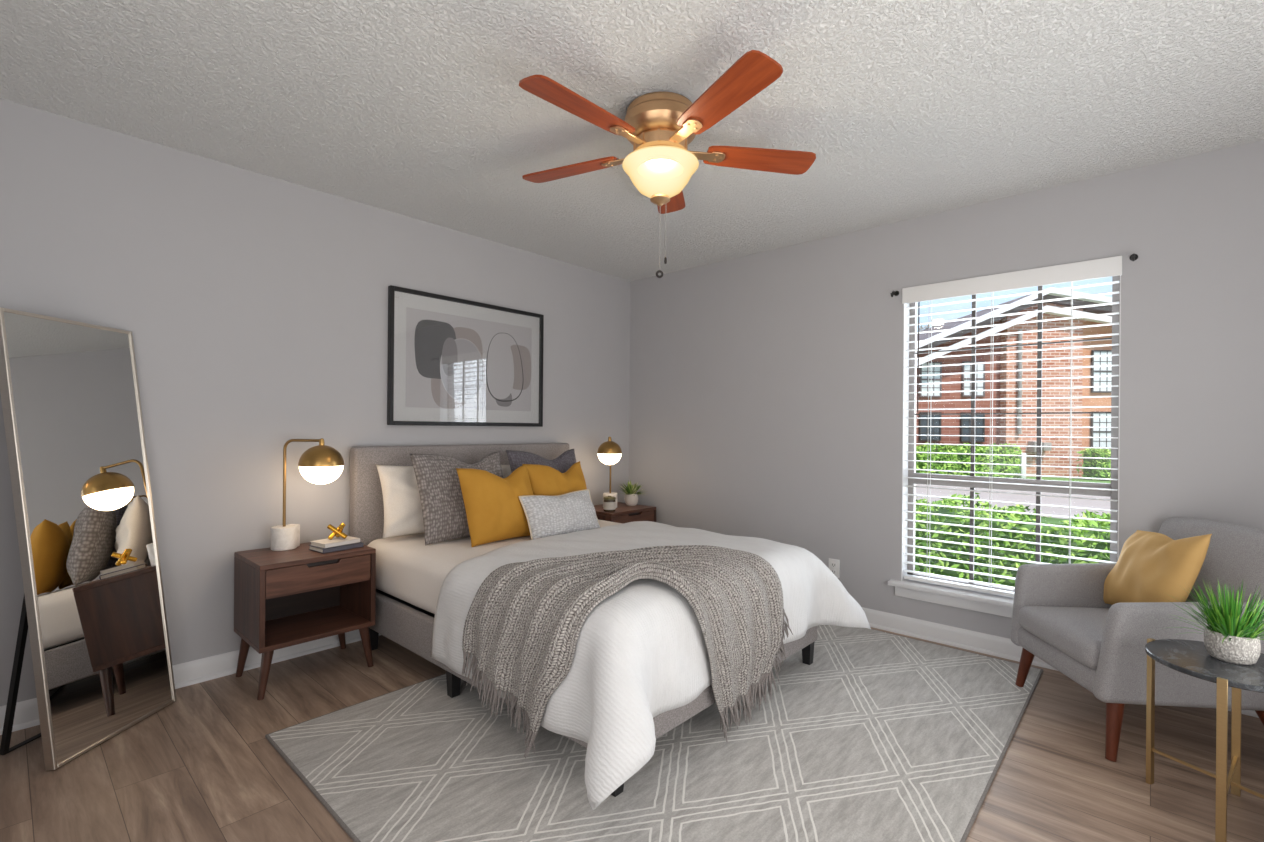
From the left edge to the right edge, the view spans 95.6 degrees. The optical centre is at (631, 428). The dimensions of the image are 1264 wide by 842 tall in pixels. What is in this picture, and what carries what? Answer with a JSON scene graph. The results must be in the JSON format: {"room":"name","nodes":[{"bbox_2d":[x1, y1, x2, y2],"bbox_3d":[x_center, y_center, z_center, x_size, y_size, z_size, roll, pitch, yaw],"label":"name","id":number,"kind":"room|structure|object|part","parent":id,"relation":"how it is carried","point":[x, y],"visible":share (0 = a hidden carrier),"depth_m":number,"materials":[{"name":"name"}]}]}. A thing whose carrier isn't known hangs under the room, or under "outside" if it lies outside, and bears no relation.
{"room":"bedroom","nodes":[
{"label":"bedroom","id":0,"kind":"room"},
{"bbox_2d":[0,98,630,705],"bbox_3d":[-1.525,-0.040,3.318,0.150,2.440,4.590,0,0,42],"label":"wall","id":1,"kind":"structure","parent":0,"point":[254,306],"depth_m":2.77,"materials":[{"name":"paint"}]},
{"bbox_2d":[0,629,380,734],"bbox_3d":[-1.465,1.131,3.261,0.030,0.100,4.300,0,0,42],"label":"baseboard","id":2,"kind":"structure","parent":1,"relation":"attached to","point":[26,715],"depth_m":2.71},
{"bbox_2d":[387,285,543,426],"bbox_3d":[-1.026,-0.418,3.724,0.032,0.805,1.122,0,0,42],"label":"framed picture","id":3,"kind":"object","parent":1,"relation":"attached to","point":[452,361],"visible":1,"depth_m":3.65,"materials":[{"name":"paper"}]},
{"bbox_2d":[406,307,531,410],"bbox_3d":[-1.025,-0.418,3.730,0.002,0.591,0.924,0,0,42],"label":"art print","id":4,"kind":"object","parent":3,"relation":"attached to","point":[456,361],"depth_m":3.68,"materials":[{"name":"paper"}]},
{"bbox_2d":[0,0,1263,280],"bbox_3d":[0.153,-1.321,1.807,4.650,0.150,4.590,0,0,42],"label":"ceiling","id":5,"kind":"structure","parent":0,"point":[416,109],"depth_m":2.14,"materials":[{"name":"white paint"}]},
{"bbox_2d":[519,50,815,277],"bbox_3d":[0.078,-0.918,2.223,1.229,0.656,1.185,0,0,42],"label":"ceiling fan","id":6,"kind":"object","parent":5,"relation":"hanging from","point":[660,126],"visible":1,"depth_m":2.13,"materials":[{"name":"brown wood"}]},
{"bbox_3d":[-0.256,-1.094,2.432,0.450,0.008,0.136,0,11,26],"label":"blade","id":7,"kind":"part","parent":6,"relation":"part of","materials":[{"name":"brown wood"}]},
{"bbox_3d":[-0.173,-1.093,1.957,0.136,0.008,0.450,16,11,43],"label":"blade","id":8,"kind":"part","parent":6,"relation":"part of","materials":[{"name":"brown wood"}]},
{"bbox_3d":[0.108,-0.605,2.251,0.030,0.030,0.009,0,0,-7],"label":"pull knob","id":9,"kind":"part","parent":6,"relation":"part of","materials":[{"name":"metal"}]},
{"bbox_3d":[0.109,-0.747,2.251,0.004,0.262,0.005,0,0,42],"label":"pull chain","id":10,"kind":"part","parent":6,"relation":"part of","materials":[{"name":"silver metal"}]},
{"bbox_3d":[0.111,-0.977,2.251,0.300,0.141,0.300,0,0,42],"label":"lamp shade","id":11,"kind":"part","parent":6,"relation":"part of","materials":[{"name":"white glass"}]},
{"bbox_3d":[0.133,-0.786,2.262,0.004,0.220,0.005,0,0,42],"label":"pull chain","id":12,"kind":"part","parent":6,"relation":"part of","materials":[{"name":"silver metal"}]},
{"bbox_3d":[0.171,-1.091,2.657,0.136,0.008,0.450,-11,-2,8],"label":"blade","id":13,"kind":"part","parent":6,"relation":"part of","materials":[{"name":"brown wood"}]},
{"bbox_3d":[0.304,-1.089,1.888,0.136,0.008,0.450,13,-6,-27],"label":"blade","id":14,"kind":"part","parent":6,"relation":"part of","materials":[{"name":"brown wood"}]},
{"bbox_3d":[0.516,-1.087,2.321,0.450,0.008,0.136,1,-11,-10],"label":"blade","id":15,"kind":"part","parent":6,"relation":"part of","materials":[{"name":"brown wood"}]},
{"bbox_2d":[0,627,1263,841],"bbox_3d":[0.084,1.254,1.755,4.650,0.120,4.450,0,0,42],"label":"floor","id":16,"kind":"structure","parent":0,"point":[202,767],"depth_m":1.99,"materials":[{"name":"brown wood"}]},
{"bbox_2d":[0,307,175,770],"bbox_3d":[-2.101,0.378,2.220,0.283,1.590,0.503,0,0,2],"label":"floor mirror","id":17,"kind":"object","parent":16,"relation":"on","point":[93,610],"visible":1,"depth_m":2.16,"materials":[{"name":"beige metal"}]},
{"bbox_2d":[234,542,375,699],"bbox_3d":[-1.589,0.888,2.795,0.400,0.587,0.501,0,0,42],"label":"nightstand","id":18,"kind":"object","parent":16,"relation":"on","point":[282,599],"visible":0.91,"depth_m":2.71,"materials":[{"name":"brown wood"}]},
{"bbox_3d":[-1.844,1.073,2.732,0.048,0.213,0.068,0,0,42],"label":"leg","id":19,"kind":"part","parent":18,"relation":"part of","materials":[{"name":"brown wood"}]},
{"bbox_3d":[-1.748,0.783,2.618,0.400,0.336,0.022,0,0,42],"label":"panel","id":20,"kind":"part","parent":18,"relation":"part of","materials":[{"name":"brown wood"}]},
{"bbox_3d":[-1.607,1.075,2.519,0.045,0.213,0.071,0,0,4],"label":"leg","id":21,"kind":"part","parent":18,"relation":"part of","materials":[{"name":"brown wood"}]},
{"bbox_3d":[-1.729,0.783,2.923,0.010,0.336,0.456,0,0,42],"label":"panel","id":22,"kind":"part","parent":18,"relation":"part of","materials":[{"name":"brown wood"}]},
{"bbox_3d":[-1.589,0.963,2.795,0.400,0.022,0.500,0,0,42],"label":"panel","id":23,"kind":"part","parent":18,"relation":"part of","materials":[{"name":"brown wood"}]},
{"bbox_3d":[-1.586,0.606,2.795,0.400,0.022,0.500,0,0,42],"label":"panel","id":24,"kind":"part","parent":18,"relation":"part of","materials":[{"name":"brown wood"}]},
{"bbox_2d":[271,438,343,550],"bbox_3d":[-1.596,0.321,2.818,0.346,0.547,0.200,0,0,4],"label":"table lamp","id":25,"kind":"object","parent":18,"relation":"on","point":[321,463],"visible":1,"depth_m":2.77,"materials":[{"name":"white stone"}]},
{"bbox_3d":[-1.617,0.271,2.820,0.205,0.437,0.014,0,0,4],"label":"stem","id":26,"kind":"part","parent":25,"relation":"part of","materials":[{"name":"gold metal"}]},
{"bbox_3d":[-1.522,0.115,2.813,0.200,0.134,0.200,0,0,4],"label":"lamp shade","id":27,"kind":"part","parent":25,"relation":"part of","materials":[{"name":"gold metal"}]},
{"bbox_3d":[-1.522,0.217,2.813,0.192,0.115,0.192,0,0,4],"label":"globe","id":28,"kind":"part","parent":25,"relation":"part of","materials":[{"name":"white glass"}]},
{"bbox_3d":[-1.574,0.678,2.783,0.356,0.116,0.450,0,0,42],"label":"drawer","id":29,"kind":"part","parent":18,"relation":"part of","materials":[{"name":"brown wood"}]},
{"bbox_2d":[309,542,363,553],"bbox_3d":[-1.466,0.584,2.845,0.145,0.022,0.200,0,0,36],"label":"book","id":30,"kind":"object","parent":18,"relation":"on","point":[360,544],"visible":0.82,"depth_m":2.79,"materials":[{"name":"paper"}]},
{"bbox_2d":[310,536,359,547],"bbox_3d":[-1.471,0.562,2.846,0.130,0.020,0.180,0,0,32],"label":"book","id":31,"kind":"object","parent":30,"relation":"on","point":[323,543],"visible":0.88,"depth_m":2.80,"materials":[{"name":"white paper"}]},
{"bbox_2d":[327,523,346,539],"bbox_3d":[-1.469,0.514,2.861,0.093,0.075,0.090,0,0,42],"label":"knot sculpture","id":32,"kind":"object","parent":31,"relation":"on","point":[337,532],"visible":1,"depth_m":2.85,"materials":[{"name":"gold metal"}]},
{"bbox_3d":[-1.553,1.075,3.053,0.048,0.213,0.068,0,0,42],"label":"leg","id":33,"kind":"part","parent":18,"relation":"part of","materials":[{"name":"brown wood"}]},
{"bbox_3d":[-1.427,0.786,2.972,0.400,0.336,0.022,0,0,42],"label":"panel","id":34,"kind":"part","parent":18,"relation":"part of","materials":[{"name":"brown wood"}]},
{"bbox_3d":[-1.318,1.077,2.838,0.071,0.213,0.045,0,0,-9],"label":"leg","id":35,"kind":"part","parent":18,"relation":"part of","materials":[{"name":"brown wood"}]},
{"bbox_2d":[593,502,655,522],"bbox_3d":[-0.128,0.901,4.406,0.400,0.587,0.501,0,0,42],"label":"nightstand","id":36,"kind":"object","parent":16,"relation":"on","point":[624,513],"visible":0.23,"depth_m":4.29,"materials":[{"name":"brown wood"}]},
{"bbox_3d":[-0.288,0.796,4.229,0.400,0.336,0.022,0,0,42],"label":"panel","id":37,"kind":"part","parent":36,"relation":"part of","materials":[{"name":"brown wood"}]},
{"bbox_2d":[597,437,621,507],"bbox_3d":[-0.167,0.333,4.304,0.184,0.547,0.298,0,0,1],"label":"table lamp","id":38,"kind":"object","parent":36,"relation":"on","point":[609,452],"visible":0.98,"depth_m":4.19,"materials":[{"name":"gold metal"}]},
{"bbox_3d":[-0.166,0.123,4.247,0.184,0.126,0.184,0,0,1],"label":"lamp shade","id":39,"kind":"part","parent":38,"relation":"part of","materials":[{"name":"gold metal"}]},
{"bbox_3d":[-0.167,0.217,4.247,0.176,0.105,0.176,0,0,1],"label":"globe","id":40,"kind":"part","parent":38,"relation":"part of","materials":[{"name":"white glass"}]},
{"bbox_3d":[-0.166,0.283,4.322,0.014,0.437,0.165,0,0,1],"label":"stem","id":41,"kind":"part","parent":38,"relation":"part of","materials":[{"name":"gold metal"}]},
{"bbox_2d":[603,496,615,511],"bbox_3d":[-0.165,0.550,4.199,0.090,0.112,0.090,0,0,42],"label":"candle jar","id":42,"kind":"object","parent":36,"relation":"on","point":[609,503],"visible":1,"depth_m":4.16,"materials":[{"name":"white glass"}]},
{"bbox_3d":[-0.164,0.507,4.199,0.089,0.026,0.089,0,0,42],"label":"lid","id":43,"kind":"part","parent":42,"relation":"part of","materials":[{"name":"gold metal"}]},
{"bbox_2d":[618,480,645,505],"bbox_3d":[0.006,0.510,4.536,0.258,0.196,0.260,0,0,28],"label":"potted plant","id":44,"kind":"object","parent":36,"relation":"on","point":[631,497],"visible":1,"depth_m":4.50,"materials":[{"name":"green plant"}]},
{"bbox_3d":[-0.004,0.562,4.540,0.112,0.092,0.112,0,0,42],"label":"pot","id":45,"kind":"part","parent":44,"relation":"part of","materials":[{"name":"white ceramic"}]},
{"bbox_3d":[-0.113,0.690,4.394,0.356,0.116,0.450,0,0,42],"label":"drawer","id":46,"kind":"part","parent":36,"relation":"part of","materials":[{"name":"brown wood"}]},
{"bbox_2d":[265,625,1042,841],"bbox_3d":[0.323,1.190,2.524,2.110,0.012,2.810,0,0,42],"label":"area rug","id":47,"kind":"object","parent":16,"relation":"on","point":[884,736],"visible":0.62,"depth_m":2.02,"materials":[{"name":"grey carpet"}]},
{"bbox_2d":[349,443,816,796],"bbox_3d":[-0.291,0.651,3.039,2.018,1.080,1.543,0,0,42],"label":"frame","id":48,"kind":"object","parent":47,"relation":"on","point":[406,624],"visible":0.22,"depth_m":3.10,"materials":[{"name":"beige fabric"}]},
{"bbox_3d":[-1.388,1.111,3.070,0.050,0.140,0.050,0,0,42],"label":"leg","id":49,"kind":"part","parent":48,"relation":"part of","materials":[{"name":"black wood"}]},
{"bbox_3d":[-0.784,1.110,2.523,0.050,0.127,0.050,0,0,42],"label":"leg","id":50,"kind":"part","parent":48,"relation":"part of","materials":[{"name":"black wood"}]},
{"bbox_3d":[-1.007,0.584,3.689,0.083,0.960,1.543,0,0,42],"label":"headboard","id":51,"kind":"part","parent":48,"relation":"part of","materials":[{"name":"beige fabric"}]},
{"bbox_3d":[-0.761,0.964,2.479,1.920,0.185,0.045,0,0,42],"label":"rail","id":52,"kind":"part","parent":48,"relation":"part of","materials":[{"name":"beige fabric"}]},
{"bbox_2d":[367,520,622,613],"bbox_3d":[-0.278,0.742,2.999,1.920,0.263,1.445,0,0,42],"label":"mattress","id":53,"kind":"object","parent":48,"relation":"on","point":[414,572],"visible":0.08,"depth_m":2.81,"materials":[{"name":"white fabric"}]},
{"bbox_2d":[376,465,423,538],"bbox_3d":[-1.130,0.400,3.276,0.199,0.403,0.634,0,0,42],"label":"sleeping pillow","id":54,"kind":"object","parent":53,"relation":"on","point":[403,515],"visible":0.43,"depth_m":3.10,"materials":[{"name":"white fabric"}]},
{"bbox_2d":[409,451,502,544],"bbox_3d":[-0.931,0.370,3.215,0.243,0.467,0.570,0,0,42],"label":"throw pillow","id":55,"kind":"object","parent":53,"relation":"on","point":[442,502],"visible":0.58,"depth_m":3.06,"materials":[{"name":"grey fabric"}]},
{"bbox_2d":[456,464,533,546],"bbox_3d":[-0.711,0.408,3.139,0.221,0.395,0.480,0,0,39],"label":"throw pillow","id":56,"kind":"object","parent":53,"relation":"on","point":[494,509],"visible":0.84,"depth_m":3.03,"materials":[{"name":"yellow fabric"}]},
{"bbox_2d":[501,465,510,477],"bbox_3d":[-0.623,0.420,3.880,0.175,0.372,0.620,0,0,42],"label":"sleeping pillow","id":57,"kind":"object","parent":53,"relation":"on","point":[506,470],"visible":0.02,"depth_m":3.69,"materials":[{"name":"white fabric"}]},
{"bbox_2d":[506,449,575,472],"bbox_3d":[-0.535,0.372,3.720,0.216,0.469,0.570,0,0,42],"label":"throw pillow","id":58,"kind":"object","parent":53,"relation":"on","point":[562,463],"visible":0.23,"depth_m":3.67,"materials":[{"name":"grey fabric"}]},
{"bbox_2d":[522,461,586,495],"bbox_3d":[-0.439,0.410,3.532,0.211,0.395,0.480,0,0,40],"label":"throw pillow","id":59,"kind":"object","parent":53,"relation":"on","point":[544,480],"visible":0.44,"depth_m":3.46,"materials":[{"name":"yellow fabric"}]},
{"bbox_2d":[519,489,600,539],"bbox_3d":[-0.395,0.492,3.281,0.166,0.240,0.527,0,0,42],"label":"lumbar pillow","id":60,"kind":"object","parent":53,"relation":"on","point":[574,511],"visible":0.86,"depth_m":3.20,"materials":[{"name":"grey fabric"}]},
{"bbox_2d":[432,521,870,809],"bbox_3d":[0.075,0.809,2.672,1.389,0.480,1.873,0,0,42],"label":"duvet","id":61,"kind":"object","parent":53,"relation":"on","point":[641,653],"visible":0.59,"depth_m":1.98,"materials":[{"name":"white fabric"}]},
{"bbox_2d":[462,545,792,757],"bbox_3d":[0.068,0.849,2.277,1.399,0.709,0.616,0,0,-20],"label":"throw blanket","id":62,"kind":"object","parent":61,"relation":"on","point":[524,621],"visible":1,"depth_m":2.16,"materials":[{"name":"grey fabric"}]},
{"bbox_3d":[-0.055,1.116,1.861,0.050,0.127,0.050,0,0,42],"label":"leg","id":63,"kind":"part","parent":48,"relation":"part of","materials":[{"name":"black wood"}]},
{"bbox_3d":[0.428,0.974,2.366,0.045,0.185,1.475,0,0,42],"label":"foot rail","id":64,"kind":"part","parent":48,"relation":"part of","materials":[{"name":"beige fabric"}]},
{"bbox_3d":[0.890,1.124,2.904,0.050,0.127,0.050,0,0,42],"label":"leg","id":65,"kind":"part","parent":48,"relation":"part of","materials":[{"name":"black wood"}]},
{"bbox_2d":[1010,517,1263,761],"bbox_3d":[2.101,0.798,2.348,0.742,0.839,0.670,0,0,6],"label":"armchair","id":66,"kind":"object","parent":16,"relation":"on","point":[1061,617],"visible":0.7,"depth_m":2.19,"materials":[{"name":"grey fabric"}]},
{"bbox_3d":[1.827,1.089,2.650,0.055,0.221,0.086,0,0,-30],"label":"leg","id":67,"kind":"part","parent":66,"relation":"part of","materials":[{"name":"brown wood"}]},
{"bbox_3d":[2.059,0.956,2.352,0.630,0.100,0.590,0,0,6],"label":"seat","id":68,"kind":"part","parent":66,"relation":"part of","materials":[{"name":"grey fabric"}]},
{"bbox_3d":[2.092,0.809,2.636,0.660,0.394,0.097,0,0,6],"label":"arm","id":69,"kind":"part","parent":66,"relation":"part of"},
{"bbox_2d":[1019,606,1109,668],"bbox_3d":[2.003,0.854,2.357,0.545,0.132,0.494,0,0,6],"label":"seat cushion","id":70,"kind":"object","parent":66,"relation":"on","point":[1073,634],"depth_m":2.36,"materials":[{"name":"grey fabric"}]},
{"bbox_3d":[1.773,1.095,2.103,0.055,0.234,0.086,0,0,42],"label":"leg","id":71,"kind":"part","parent":66,"relation":"part of","materials":[{"name":"brown wood"}]},
{"bbox_2d":[1103,530,1211,604],"bbox_3d":[2.153,0.595,2.385,0.207,0.403,0.552,0,0,20],"label":"throw pillow","id":72,"kind":"object","parent":66,"relation":"on","point":[1149,565],"visible":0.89,"depth_m":2.27,"materials":[{"name":"yellow fabric"}]},
{"bbox_3d":[2.036,0.809,2.066,0.660,0.394,0.097,0,0,6],"label":"arm","id":73,"kind":"part","parent":66,"relation":"part of"},
{"bbox_3d":[2.356,0.681,2.323,0.232,0.601,0.630,0,0,6],"label":"backrest","id":74,"kind":"part","parent":66,"relation":"part of","materials":[{"name":"grey fabric"}]},
{"bbox_3d":[2.306,1.098,2.055,0.134,0.242,0.055,0,0,18],"label":"leg","id":75,"kind":"part","parent":66,"relation":"part of","materials":[{"name":"brown wood"}]},
{"bbox_2d":[1145,638,1263,841],"bbox_3d":[1.843,0.964,1.769,0.392,0.491,0.412,0,0,42],"label":"side table","id":76,"kind":"object","parent":16,"relation":"on","point":[1189,657],"visible":0.91,"depth_m":1.76,"materials":[{"name":"stone"}]},
{"bbox_3d":[1.766,0.963,1.954,0.022,0.491,0.014,0,0,-23],"label":"leg","id":77,"kind":"part","parent":76,"relation":"part of","materials":[{"name":"gold metal"}]},
{"bbox_2d":[1162,580,1263,664],"bbox_3d":[1.875,0.595,1.798,0.309,0.251,0.334,0,0,8],"label":"potted grass","id":78,"kind":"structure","parent":76,"relation":"on","point":[1231,638],"depth_m":1.76,"materials":[{"name":"green plant"}]},
{"bbox_3d":[1.688,0.962,1.642,0.014,0.491,0.022,0,0,-39],"label":"leg","id":79,"kind":"part","parent":76,"relation":"part of","materials":[{"name":"gold metal"}]},
{"bbox_3d":[1.998,0.965,1.896,0.014,0.491,0.022,0,0,-39],"label":"leg","id":80,"kind":"part","parent":76,"relation":"part of","materials":[{"name":"gold metal"}]},
{"bbox_2d":[629,139,1263,638],"bbox_3d":[1.691,0.048,3.405,4.500,2.560,0.140,0,0,42],"label":"wall","id":81,"kind":"structure","parent":0,"point":[766,387],"depth_m":3.45,"materials":[{"name":"paint"}]},
{"bbox_2d":[829,558,839,577],"bbox_3d":[1.289,0.892,3.662,0.072,0.116,0.010,0,0,42],"label":"wall outlet","id":82,"kind":"object","parent":81,"relation":"attached to","point":[834,564],"visible":0.9,"depth_m":3.65,"materials":[{"name":"white plastic"}]},
{"bbox_2d":[890,291,898,296],"bbox_3d":[1.546,-0.796,3.385,0.032,0.051,0.095,0,0,42],"label":"curtain bracket","id":83,"kind":"object","parent":81,"relation":"attached to","point":[896,293],"visible":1,"depth_m":3.40,"materials":[{"name":"black metal"}]},
{"bbox_2d":[888,275,1120,617],"bbox_3d":[1.991,0.087,3.096,1.100,1.816,0.195,0,0,42],"label":"window","id":84,"kind":"structure","parent":81,"relation":"in","point":[994,604],"depth_m":3.19,"materials":[{"name":"white metal"}]},
{"bbox_3d":[1.972,0.919,3.083,1.100,0.026,0.160,0,0,42],"label":"sill","id":85,"kind":"part","parent":84,"relation":"part of","materials":[{"name":"white paint"}]},
{"bbox_2d":[902,256,1121,597],"bbox_3d":[1.982,0.036,3.086,0.988,1.720,0.088,0,0,42],"label":"window blind","id":86,"kind":"object","parent":84,"relation":"attached to","point":[1111,266],"visible":0.9,"depth_m":3.06,"materials":[{"name":"white plastic"}]},
{"bbox_3d":[1.730,0.053,3.336,0.003,1.650,0.056,0,0,42],"label":"ladder cord","id":87,"kind":"part","parent":86,"relation":"part of","materials":[{"name":"white fabric"}]},
{"bbox_3d":[1.986,0.886,3.098,0.964,0.020,0.052,0,0,42],"label":"rail","id":88,"kind":"part","parent":86,"relation":"part of","materials":[{"name":"white plastic"}]},
{"bbox_3d":[1.960,0.055,3.128,0.003,1.650,0.056,0,0,42],"label":"ladder cord","id":89,"kind":"part","parent":86,"relation":"part of","materials":[{"name":"white fabric"}]},
{"bbox_3d":[2.215,0.057,2.896,0.003,1.650,0.056,0,0,42],"label":"ladder cord","id":90,"kind":"part","parent":86,"relation":"part of","materials":[{"name":"white fabric"}]},
{"bbox_3d":[2.036,0.303,3.147,0.908,0.065,0.032,0,0,42],"label":"meeting rail","id":91,"kind":"part","parent":84,"relation":"part of","materials":[{"name":"grey plastic"}]},
{"bbox_2d":[862,607,1258,717],"bbox_3d":[1.580,1.157,3.382,4.320,0.100,0.030,0,0,42],"label":"baseboard","id":92,"kind":"structure","parent":81,"relation":"attached to","point":[993,645],"depth_m":3.20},
{"bbox_2d":[1129,253,1137,260],"bbox_3d":[2.335,-0.797,2.670,0.032,0.051,0.095,0,0,42],"label":"curtain bracket","id":93,"kind":"object","parent":81,"relation":"attached to","point":[1133,257],"visible":1,"depth_m":2.69,"materials":[{"name":"black metal"}]},
{"bbox_2d":[1204,626,1260,664],"bbox_3d":[1.873,0.678,1.791,0.124,0.086,0.124,0,0,42],"label":"pot","id":94,"kind":"object","parent":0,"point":[1242,649],"depth_m":1.75,"materials":[{"name":"white stone"}]},
{"label":"outside","id":95,"kind":"structure","parent":0,"visible":0},
{"bbox_2d":[1014,477,1110,483],"bbox_3d":[16.451,1.935,30.502,70.000,0.300,59.860,0,0,42],"label":"lawn","id":96,"kind":"structure","parent":95,"point":[1042,478],"depth_m":19.84,"materials":[{"name":"green plant"}]},
{"bbox_2d":[917,323,937,331],"bbox_3d":[16.206,-2.060,31.507,2.126,7.697,2.233,0,0,42],"label":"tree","id":97,"kind":"object","parent":96,"relation":"on","point":[928,326],"visible":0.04,"depth_m":31.55,"materials":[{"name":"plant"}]},
{"bbox_2d":[916,442,1021,477],"bbox_3d":[11.418,1.133,20.269,4.227,1.357,1.137,0,0,0],"label":"hedge","id":98,"kind":"object","parent":96,"relation":"on","point":[1008,450],"visible":0.67,"depth_m":19.86,"materials":[{"name":"green plant"}]},
{"bbox_2d":[915,493,1109,586],"bbox_3d":[3.228,1.145,5.040,1.037,1.100,5.592,0,0,-44],"label":"hedge","id":99,"kind":"object","parent":96,"relation":"on","point":[1082,523],"visible":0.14,"depth_m":4.77,"materials":[{"name":"green plant"}]},
{"bbox_2d":[916,287,1111,476],"bbox_3d":[14.998,-1.642,24.850,14.368,6.828,8.700,0,0,0],"label":"brick building","id":100,"kind":"structure","parent":96,"relation":"on","point":[1103,350],"depth_m":21.00,"materials":[{"name":"brown brick"}]},
{"bbox_3d":[11.078,-0.073,21.325,0.696,0.952,0.050,0,0,0],"label":"pane","id":101,"kind":"part","parent":100,"relation":"part of","materials":[{"name":"grey glass"}]},
{"bbox_3d":[11.093,-1.812,21.325,0.696,1.208,0.050,0,0,0],"label":"pane","id":102,"kind":"part","parent":100,"relation":"part of","materials":[{"name":"white glass"}]},
{"bbox_3d":[10.758,-1.236,25.175,5.895,5.943,7.650,0,0,0],"label":"wall panel","id":103,"kind":"part","parent":100,"relation":"part of","materials":[{"name":"red brick"}]},
{"bbox_3d":[12.652,-0.041,21.325,0.769,0.989,0.050,0,0,0],"label":"pane","id":104,"kind":"part","parent":100,"relation":"part of","materials":[{"name":"grey glass"}]},
{"bbox_3d":[12.686,-1.835,21.325,0.732,1.208,0.050,0,0,0],"label":"pane","id":105,"kind":"part","parent":100,"relation":"part of","materials":[{"name":"white glass"}]},
{"bbox_3d":[15.100,-1.466,25.000,2.783,6.478,8.000,0,0,0],"label":"wall panel","id":106,"kind":"part","parent":100,"relation":"part of","materials":[{"name":"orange brick"}]},
{"bbox_3d":[19.235,-1.303,25.125,5.490,6.224,7.750,0,0,0],"label":"wall panel","id":107,"kind":"part","parent":100,"relation":"part of","materials":[{"name":"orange brick"}]},
{"bbox_3d":[17.411,0.128,21.225,0.769,1.392,0.050,0,0,0],"label":"pane","id":108,"kind":"part","parent":100,"relation":"part of","materials":[{"name":"white glass"}]},
{"bbox_3d":[17.430,-2.106,21.225,0.769,1.465,0.050,0,0,0],"label":"pane","id":109,"kind":"part","parent":100,"relation":"part of","materials":[{"name":"white glass"}]},
{"bbox_2d":[1014,453,1025,478],"bbox_3d":[13.739,1.313,20.300,0.183,0.896,0.400,0,0,0],"label":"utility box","id":110,"kind":"object","parent":96,"relation":"on","point":[1023,458],"visible":0.54,"depth_m":20.10,"materials":[{"name":"white metal"}]},
{"bbox_2d":[1076,448,1110,480],"bbox_3d":[17.424,1.254,19.879,3.400,1.247,1.107,0,0,0],"label":"hedge","id":111,"kind":"object","parent":96,"relation":"on","point":[1092,452],"visible":0.23,"depth_m":19.64,"materials":[{"name":"green plant"}]},
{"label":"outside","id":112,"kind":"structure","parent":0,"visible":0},
{"bbox_2d":[916,484,1109,519],"bbox_3d":[14.339,1.745,11.785,38.328,0.020,9.915,0,0,7],"label":"street","id":113,"kind":"structure","parent":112,"point":[1085,503],"depth_m":13.60,"materials":[{"name":"grey asphalt"}]}
]}

